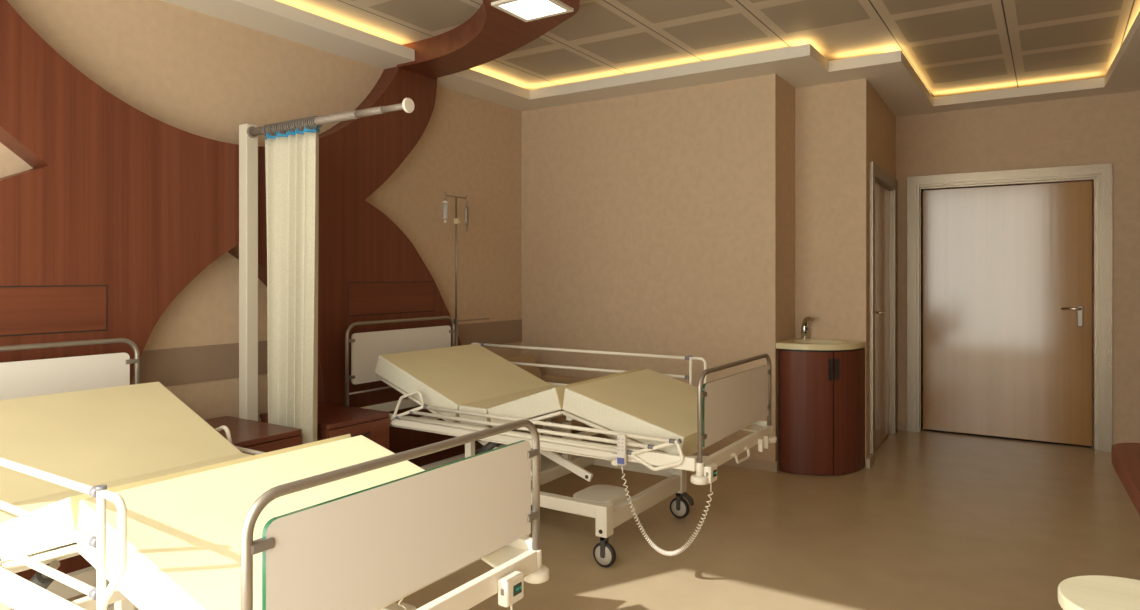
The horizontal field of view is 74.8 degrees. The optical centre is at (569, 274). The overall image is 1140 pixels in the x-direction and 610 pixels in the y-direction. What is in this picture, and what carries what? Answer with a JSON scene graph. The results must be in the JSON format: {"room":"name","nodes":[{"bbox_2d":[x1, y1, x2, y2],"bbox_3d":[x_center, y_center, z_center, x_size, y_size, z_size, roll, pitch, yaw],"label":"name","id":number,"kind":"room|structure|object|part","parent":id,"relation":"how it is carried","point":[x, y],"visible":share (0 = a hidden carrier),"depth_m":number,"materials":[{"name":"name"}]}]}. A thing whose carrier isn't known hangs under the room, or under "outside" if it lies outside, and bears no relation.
{"room":"hospital room","nodes":[
{"label":"hospital room","id":0,"kind":"room"},
{"bbox_2d":[0,0,520,421],"bbox_3d":[-1.938,-0.077,4.051,0.120,2.855,5.430,0,0,33],"label":"wall","id":1,"kind":"structure","parent":0,"point":[197,73],"depth_m":4.22,"materials":[{"name":"beige paint"}]},
{"bbox_2d":[0,0,464,580],"bbox_3d":[-1.823,-0.016,3.976,0.152,2.732,3.852,0,0,33],"label":"wall panel","id":2,"kind":"object","parent":1,"relation":"attached to","point":[119,208],"visible":0.66,"depth_m":3.54,"materials":[{"name":"brown wood"}]},
{"bbox_3d":[-2.316,0.149,3.083,0.008,0.198,0.744,0,0,33],"label":"service panel","id":3,"kind":"part","parent":2,"relation":"part of","materials":[{"name":"brown wood"}]},
{"bbox_3d":[-1.154,0.149,4.876,0.008,0.198,0.745,0,0,33],"label":"service panel","id":4,"kind":"part","parent":2,"relation":"part of","materials":[{"name":"brown wood"}]},
{"bbox_2d":[131,319,521,385],"bbox_3d":[-1.831,0.469,4.101,0.006,0.189,5.230,0,0,33],"label":"trim","id":5,"kind":"structure","parent":1,"relation":"attached to","point":[184,365],"depth_m":3.98,"materials":[{"name":"brown laminate"}]},
{"bbox_2d":[475,440,483,448],"bbox_3d":[-1.831,1.318,4.093,0.014,0.064,5.216,0,0,33],"label":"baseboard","id":6,"kind":"structure","parent":1,"relation":"attached to","point":[477,444],"depth_m":5.79,"materials":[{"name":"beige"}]},
{"bbox_2d":[66,423,1139,609],"bbox_3d":[0.834,1.400,3.768,5.300,0.100,7.970,0,0,33],"label":"floor","id":7,"kind":"structure","parent":0,"point":[937,521],"depth_m":3.82,"materials":[{"name":"laminate"}]},
{"bbox_2d":[205,416,301,454],"bbox_3d":[-1.655,1.048,3.589,0.658,0.605,0.422,0,0,33],"label":"nightstand","id":8,"kind":"object","parent":7,"relation":"on","point":[250,434],"visible":0.16,"depth_m":3.54,"materials":[{"name":"brown wood"}]},
{"bbox_3d":[-1.411,0.863,3.431,0.017,0.175,0.406,0,0,33],"label":"drawer","id":9,"kind":"part","parent":8,"relation":"part of","materials":[{"name":"brown wood"}]},
{"bbox_2d":[0,338,548,609],"bbox_3d":[-1.268,0.813,2.365,2.306,1.072,1.060,0,0,33],"label":"hospital bed","id":10,"kind":"object","parent":7,"relation":"on","point":[166,512],"visible":1,"depth_m":1.89,"materials":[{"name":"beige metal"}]},
{"bbox_3d":[-1.641,0.831,2.027,1.470,0.009,0.009,0,0,33],"label":"rail","id":11,"kind":"part","parent":10,"relation":"part of","materials":[{"name":"white metal"}]},
{"bbox_3d":[-2.193,0.493,2.959,0.012,0.301,0.848,0,0,33],"label":"headboard panel","id":12,"kind":"part","parent":10,"relation":"part of","materials":[{"name":"white plastic"}]},
{"bbox_3d":[-2.193,0.574,2.958,0.022,0.593,0.940,0,0,33],"label":"headboard frame","id":13,"kind":"part","parent":10,"relation":"part of","materials":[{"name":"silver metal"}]},
{"bbox_3d":[-0.971,0.651,1.581,0.112,0.397,0.026,0,0,33],"label":"frame","id":14,"kind":"part","parent":10,"relation":"part of","materials":[{"name":"white metal"}]},
{"bbox_3d":[-1.759,0.616,2.675,0.630,0.319,0.870,0,0,33],"label":"mattress","id":15,"kind":"part","parent":10,"relation":"part of","materials":[{"name":"beige plastic"}]},
{"bbox_3d":[-1.414,0.731,2.451,0.191,0.096,0.870,0,0,33],"label":"mattress","id":16,"kind":"part","parent":10,"relation":"part of","materials":[{"name":"beige fabric"}]},
{"bbox_3d":[-1.142,0.658,2.275,0.454,0.238,0.870,0,0,33],"label":"mattress","id":17,"kind":"part","parent":10,"relation":"part of","materials":[{"name":"beige fabric"}]},
{"bbox_3d":[-1.513,0.734,3.114,0.351,0.232,0.026,0,0,33],"label":"frame","id":18,"kind":"part","parent":10,"relation":"part of","materials":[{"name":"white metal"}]},
{"bbox_3d":[-0.682,0.665,1.976,0.633,0.257,0.870,0,0,33],"label":"mattress","id":19,"kind":"part","parent":10,"relation":"part of","materials":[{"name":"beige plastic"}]},
{"bbox_3d":[-1.270,0.807,2.360,2.226,0.074,0.972,0,0,33],"label":"platform frame","id":20,"kind":"part","parent":10,"relation":"part of","materials":[{"name":"white metal"}]},
{"bbox_3d":[-0.348,0.628,1.762,0.022,0.445,0.940,0,0,33],"label":"footboard frame","id":21,"kind":"part","parent":10,"relation":"part of","materials":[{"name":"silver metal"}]},
{"bbox_3d":[-0.347,0.600,1.762,0.012,0.267,0.848,0,0,33],"label":"footboard panel","id":22,"kind":"part","parent":10,"relation":"part of","materials":[{"name":"white plastic"}]},
{"bbox_3d":[-0.309,1.020,2.018,0.327,0.291,0.021,0,0,8],"label":"coiled cord","id":23,"kind":"part","parent":10,"relation":"part of","materials":[{"name":"beige plastic"}]},
{"bbox_2d":[260,403,388,448],"bbox_3d":[-1.317,1.050,4.046,0.588,0.600,0.420,0,0,33],"label":"nightstand","id":24,"kind":"object","parent":7,"relation":"on","point":[333,420],"visible":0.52,"depth_m":3.97,"materials":[{"name":"brown wood"}]},
{"bbox_3d":[-1.103,0.865,3.907,0.017,0.170,0.404,0,0,33],"label":"drawer","id":25,"kind":"part","parent":24,"relation":"part of","materials":[{"name":"brown wood"}]},
{"bbox_3d":[-1.086,0.835,3.896,0.036,0.011,0.126,0,0,33],"label":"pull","id":26,"kind":"part","parent":24,"relation":"part of","materials":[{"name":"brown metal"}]},
{"bbox_2d":[239,98,414,420],"bbox_3d":[-1.219,0.279,3.624,1.221,2.142,0.074,0,0,33],"label":"rail","id":27,"kind":"object","parent":7,"relation":"on","point":[248,133],"visible":0.88,"depth_m":3.91,"materials":[{"name":"white metal"}]},
{"bbox_3d":[-1.700,0.279,3.940,0.070,2.142,0.068,0,0,33],"label":"post","id":28,"kind":"part","parent":27,"relation":"part of","materials":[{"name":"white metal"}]},
{"bbox_2d":[262,116,321,443],"bbox_3d":[-1.402,0.212,3.743,0.425,1.975,0.077,0,0,33],"label":"curtain","id":29,"kind":"object","parent":27,"relation":"hanging from","point":[291,156],"visible":0.84,"depth_m":3.72,"materials":[{"name":"fabric"}]},
{"bbox_3d":[-1.198,-0.750,3.607,1.135,0.058,0.058,0,0,33],"label":"rail","id":30,"kind":"part","parent":27,"relation":"part of","materials":[{"name":"metal"}]},
{"bbox_2d":[502,354,611,443],"bbox_3d":[-0.195,0.988,5.489,0.820,0.725,0.680,0,0,33],"label":"armchair","id":31,"kind":"object","parent":7,"relation":"on","point":[525,358],"visible":0.15,"depth_m":5.70,"materials":[{"name":"beige fabric"}]},
{"bbox_3d":[-0.405,0.838,5.625,0.320,0.425,0.640,0,0,33],"label":"backrest","id":32,"kind":"part","parent":31,"relation":"part of","materials":[{"name":"beige fabric"}]},
{"bbox_3d":[-0.275,1.018,5.183,0.620,0.465,0.078,0,0,33],"label":"armrest","id":33,"kind":"part","parent":31,"relation":"part of","materials":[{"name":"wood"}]},
{"bbox_3d":[0.053,1.018,5.688,0.620,0.465,0.078,0,0,33],"label":"armrest","id":34,"kind":"part","parent":31,"relation":"part of","materials":[{"name":"fabric"}]},
{"bbox_3d":[-0.077,1.005,5.413,0.500,0.130,0.520,0,0,33],"label":"seat","id":35,"kind":"part","parent":31,"relation":"part of","materials":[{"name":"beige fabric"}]},
{"bbox_2d":[345,316,776,566],"bbox_3d":[-0.121,0.813,4.128,2.317,1.072,1.062,0,0,33],"label":"hospital bed","id":36,"kind":"object","parent":7,"relation":"on","point":[665,420],"visible":0.77,"depth_m":3.78,"materials":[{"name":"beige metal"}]},
{"bbox_3d":[-1.049,0.574,4.724,0.022,0.593,0.940,0,0,33],"label":"headboard frame","id":37,"kind":"part","parent":36,"relation":"part of","materials":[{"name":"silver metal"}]},
{"bbox_3d":[-1.048,0.493,4.725,0.012,0.301,0.848,0,0,33],"label":"headboard panel","id":38,"kind":"part","parent":36,"relation":"part of","materials":[{"name":"white plastic"}]},
{"bbox_3d":[-0.908,0.734,4.047,0.351,0.232,0.026,0,0,33],"label":"frame","id":39,"kind":"part","parent":36,"relation":"part of","materials":[{"name":"white metal"}]},
{"bbox_3d":[-0.614,0.616,4.440,0.630,0.319,0.870,0,0,33],"label":"mattress","id":40,"kind":"part","parent":36,"relation":"part of","materials":[{"name":"beige fabric"}]},
{"bbox_2d":[444,192,489,345],"bbox_3d":[-0.726,0.169,5.276,0.028,1.472,0.484,0,0,33],"label":"pole","id":41,"kind":"object","parent":36,"relation":"attached to","point":[456,221],"visible":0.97,"depth_m":5.17,"materials":[{"name":"silver metal"}]},
{"bbox_2d":[442,200,448,222],"bbox_3d":[-0.851,-0.433,5.084,0.046,0.156,0.046,0,0,33],"label":"bottle","id":42,"kind":"object","parent":41,"relation":"hanging from","point":[445,216],"visible":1,"depth_m":5.07,"materials":[{"name":"white"}]},
{"bbox_2d":[465,203,468,231],"bbox_3d":[-0.730,-0.408,5.271,0.018,0.206,0.090,0,0,0],"label":"bag","id":43,"kind":"object","parent":41,"relation":"hanging from","point":[466,205],"visible":1,"depth_m":5.24,"materials":[{"name":"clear plastic"}]},
{"bbox_3d":[-0.696,0.320,5.323,0.024,0.030,0.372,0,0,33],"label":"arm","id":44,"kind":"part","parent":41,"relation":"part of","materials":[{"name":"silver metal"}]},
{"bbox_3d":[-0.408,0.831,3.735,1.408,0.009,0.009,0,0,33],"label":"rail","id":45,"kind":"part","parent":36,"relation":"part of","materials":[{"name":"white metal"}]},
{"bbox_3d":[-0.327,0.955,3.898,0.398,0.198,0.032,0,0,33],"label":"lift arm","id":46,"kind":"part","parent":36,"relation":"part of","materials":[{"name":"grey metal"}]},
{"bbox_3d":[-0.269,0.731,4.216,0.191,0.096,0.870,0,0,33],"label":"mattress","id":47,"kind":"part","parent":36,"relation":"part of","materials":[{"name":"beige fabric"}]},
{"bbox_3d":[-0.088,0.907,3.743,0.467,0.192,0.032,0,0,33],"label":"lift arm","id":48,"kind":"part","parent":36,"relation":"part of","materials":[{"name":"white metal"}]},
{"bbox_3d":[0.002,0.658,4.040,0.454,0.238,0.870,0,0,33],"label":"mattress","id":49,"kind":"part","parent":36,"relation":"part of","materials":[{"name":"beige fabric"}]},
{"bbox_3d":[-0.125,0.807,4.125,2.226,0.074,0.972,0,0,33],"label":"platform frame","id":50,"kind":"part","parent":36,"relation":"part of","materials":[{"name":"white metal"}]},
{"bbox_3d":[0.000,0.955,4.402,0.398,0.198,0.032,0,0,33],"label":"lift arm","id":51,"kind":"part","parent":36,"relation":"part of","materials":[{"name":"white metal"}]},
{"bbox_3d":[0.239,0.907,4.247,0.467,0.192,0.032,0,0,33],"label":"lift arm","id":52,"kind":"part","parent":36,"relation":"part of","materials":[{"name":"white metal"}]},
{"bbox_3d":[0.463,0.665,3.741,0.633,0.257,0.870,0,0,33],"label":"mattress","id":53,"kind":"part","parent":36,"relation":"part of","materials":[{"name":"beige fabric"}]},
{"bbox_3d":[0.329,0.771,3.245,0.364,0.157,0.026,0,0,33],"label":"frame","id":54,"kind":"part","parent":36,"relation":"part of","materials":[{"name":"white metal"}]},
{"bbox_2d":[617,432,712,555],"bbox_3d":[0.407,0.955,3.219,0.418,0.514,0.054,0,0,22],"label":"handset","id":55,"kind":"object","parent":36,"relation":"hanging from","point":[621,438],"visible":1,"depth_m":3.25,"materials":[{"name":"beige plastic"}]},
{"bbox_3d":[0.713,0.651,4.178,0.112,0.397,0.026,0,0,33],"label":"frame","id":56,"kind":"part","parent":36,"relation":"part of","materials":[{"name":"white metal"}]},
{"bbox_3d":[0.797,0.628,3.527,0.022,0.445,0.940,0,0,33],"label":"footboard frame","id":57,"kind":"part","parent":36,"relation":"part of","materials":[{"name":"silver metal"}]},
{"bbox_3d":[0.798,0.600,3.528,0.012,0.267,0.848,0,0,33],"label":"footboard panel","id":58,"kind":"part","parent":36,"relation":"part of","materials":[{"name":"white plastic"}]},
{"bbox_3d":[0.798,0.852,3.501,0.023,0.060,0.229,0,0,33],"label":"pull handle","id":59,"kind":"part","parent":36,"relation":"part of","materials":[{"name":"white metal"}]},
{"bbox_2d":[776,338,864,475],"bbox_3d":[1.743,0.907,5.174,0.491,0.885,0.478,0,0,33],"label":"vanity unit","id":60,"kind":"object","parent":7,"relation":"on","point":[822,381],"visible":1,"depth_m":5.03,"materials":[{"name":"brown wood"}]},
{"bbox_3d":[1.591,0.931,5.060,0.359,0.826,0.108,0,0,33],"label":"door","id":61,"kind":"part","parent":60,"relation":"part of","materials":[{"name":"brown wood"}]},
{"bbox_2d":[800,316,813,338],"bbox_3d":[1.719,0.381,5.375,0.063,0.171,0.155,0,0,-12],"label":"faucet","id":62,"kind":"object","parent":60,"relation":"on","point":[804,328],"visible":1,"depth_m":5.40,"materials":[{"name":"silver metal"}]},
{"bbox_2d":[776,338,864,349],"bbox_3d":[1.743,0.516,5.174,0.491,0.103,0.478,0,0,33],"label":"basin","id":63,"kind":"object","parent":60,"relation":"in","point":[796,343],"depth_m":5.07,"materials":[{"name":"beige"}]},
{"bbox_3d":[1.748,0.633,4.991,0.028,0.143,0.014,0,0,-8],"label":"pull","id":64,"kind":"part","parent":60,"relation":"part of","materials":[{"name":"brown metal"}]},
{"bbox_3d":[1.790,0.633,4.997,0.028,0.143,0.014,0,0,-8],"label":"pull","id":65,"kind":"part","parent":60,"relation":"part of","materials":[{"name":"brown metal"}]},
{"bbox_3d":[1.931,0.931,5.107,0.382,0.826,0.053,0,0,-38],"label":"door","id":66,"kind":"part","parent":60,"relation":"part of","materials":[{"name":"brown wood"}]},
{"bbox_2d":[1058,575,1139,609],"bbox_3d":[1.331,1.000,1.347,0.752,0.700,0.320,0,0,33],"label":"table","id":67,"kind":"object","parent":7,"relation":"on","point":[1089,592],"visible":1,"depth_m":1.52,"materials":[{"name":"beige wood"}]},
{"bbox_2d":[1112,443,1139,515],"bbox_3d":[1.954,0.975,2.052,0.701,0.750,1.270,0,0,33],"label":"desk","id":68,"kind":"object","parent":7,"relation":"on","point":[1125,456],"visible":1,"depth_m":2.37,"materials":[{"name":"brown wood"}]},
{"bbox_2d":[161,0,1139,116],"bbox_3d":[0.707,-1.419,3.623,4.784,0.073,7.190,0,0,33],"label":"soffit","id":69,"kind":"structure","parent":0,"point":[891,75],"depth_m":5.16,"materials":[{"name":"beige paint"}]},
{"bbox_2d":[538,46,792,88],"bbox_3d":[0.587,-1.461,5.316,2.000,0.011,0.010,0,0,33],"label":"trim","id":70,"kind":"structure","parent":69,"relation":"attached to","point":[789,46],"depth_m":5.23,"materials":[{"name":"beige paint"}]},
{"bbox_2d":[521,74,794,461],"bbox_3d":[0.578,-0.077,5.936,2.290,2.855,0.470,0,0,33],"label":"wall","id":71,"kind":"structure","parent":0,"point":[658,222],"depth_m":5.59,"materials":[{"name":"beige paint"}]},
{"bbox_2d":[588,441,779,471],"bbox_3d":[0.630,1.318,5.894,2.184,0.064,0.484,0,0,33],"label":"baseboard","id":72,"kind":"structure","parent":71,"relation":"attached to","point":[749,463],"depth_m":5.18,"materials":[{"name":"beige wood"}]},
{"bbox_2d":[276,0,1139,96],"bbox_3d":[0.834,-1.555,3.768,5.300,0.100,7.970,0,0,33],"label":"ceiling","id":73,"kind":"structure","parent":0,"point":[955,47],"depth_m":4.62,"materials":[{"name":"paint"}]},
{"bbox_2d":[397,0,579,78],"bbox_3d":[-0.919,-1.435,3.389,2.010,0.140,2.982,0,0,33],"label":"ceiling panel","id":74,"kind":"object","parent":73,"relation":"attached to","point":[491,33],"visible":0.9,"depth_m":4.45,"materials":[{"name":"brown wood"}]},
{"bbox_2d":[491,0,573,21],"bbox_3d":[-0.188,-1.357,3.773,0.302,0.015,0.297,0,0,33],"label":"ceiling light","id":75,"kind":"object","parent":74,"relation":"attached to","point":[524,10],"visible":1,"depth_m":3.79,"materials":[{"name":"white plastic"}]},
{"bbox_2d":[500,0,563,18],"bbox_3d":[-0.188,-1.360,3.773,0.250,0.009,0.245,0,0,33],"label":"diffuser","id":76,"kind":"object","parent":75,"relation":"attached to","point":[521,9],"depth_m":3.79,"materials":[{"name":"white plastic"}]},
{"bbox_2d":[795,81,847,339],"bbox_3d":[1.855,-0.077,5.460,0.612,2.855,0.120,0,0,33],"label":"wall niche","id":77,"kind":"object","parent":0,"point":[821,111],"visible":0.29,"depth_m":5.41,"materials":[{"name":"beige paint"}]},
{"bbox_2d":[848,79,895,458],"bbox_3d":[2.415,-0.077,5.910,0.120,2.855,1.491,0,0,31],"label":"wall","id":78,"kind":"structure","parent":0,"point":[871,124],"depth_m":5.29,"materials":[{"name":"beige paint"}]},
{"bbox_2d":[865,454,873,467],"bbox_3d":[2.122,1.318,5.275,0.030,0.064,0.160,0,0,31],"label":"baseboard","id":79,"kind":"structure","parent":78,"relation":"attached to","point":[869,461],"depth_m":5.22,"materials":[{"name":"beige"}]},
{"bbox_2d":[870,162,896,460],"bbox_3d":[2.491,0.268,5.911,0.109,2.165,1.281,0,0,31],"label":"door","id":80,"kind":"structure","parent":78,"relation":"in","point":[883,187],"depth_m":6.01,"materials":[{"name":"beige wood"}]},
{"bbox_2d":[921,180,1093,439],"bbox_3d":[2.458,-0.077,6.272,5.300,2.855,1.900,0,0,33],"label":"door frame","id":81,"kind":"structure","parent":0,"point":[1082,180],"depth_m":6.30,"materials":[{"name":"beige paint"}]},
{"bbox_2d":[896,91,1139,444],"bbox_3d":[3.700,-0.077,6.074,2.400,2.855,0.180,0,0,33],"label":"wall","id":82,"kind":"structure","parent":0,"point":[1099,129],"depth_m":5.85,"materials":[{"name":"beige paint"}]},
{"bbox_2d":[897,422,905,430],"bbox_3d":[3.606,1.318,6.020,1.780,0.064,0.014,0,0,33],"label":"baseboard","id":83,"kind":"structure","parent":82,"relation":"attached to","point":[900,426],"depth_m":6.48,"materials":[{"name":"beige"}]},
{"bbox_2d":[907,163,1112,451],"bbox_3d":[3.566,0.251,6.125,1.440,2.202,0.162,0,0,33],"label":"door","id":84,"kind":"structure","parent":82,"relation":"attached to","point":[1007,270],"depth_m":6.09,"materials":[{"name":"brown wood"}]},
{"bbox_3d":[3.940,0.265,5.854,0.132,0.018,0.059,0,0,33],"label":"lever","id":85,"kind":"part","parent":84,"relation":"part of","materials":[{"name":"silver metal"}]},
{"bbox_3d":[4.003,0.323,5.847,0.040,0.165,0.012,0,0,33],"label":"handle plate","id":86,"kind":"part","parent":84,"relation":"part of","materials":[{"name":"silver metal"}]}
]}

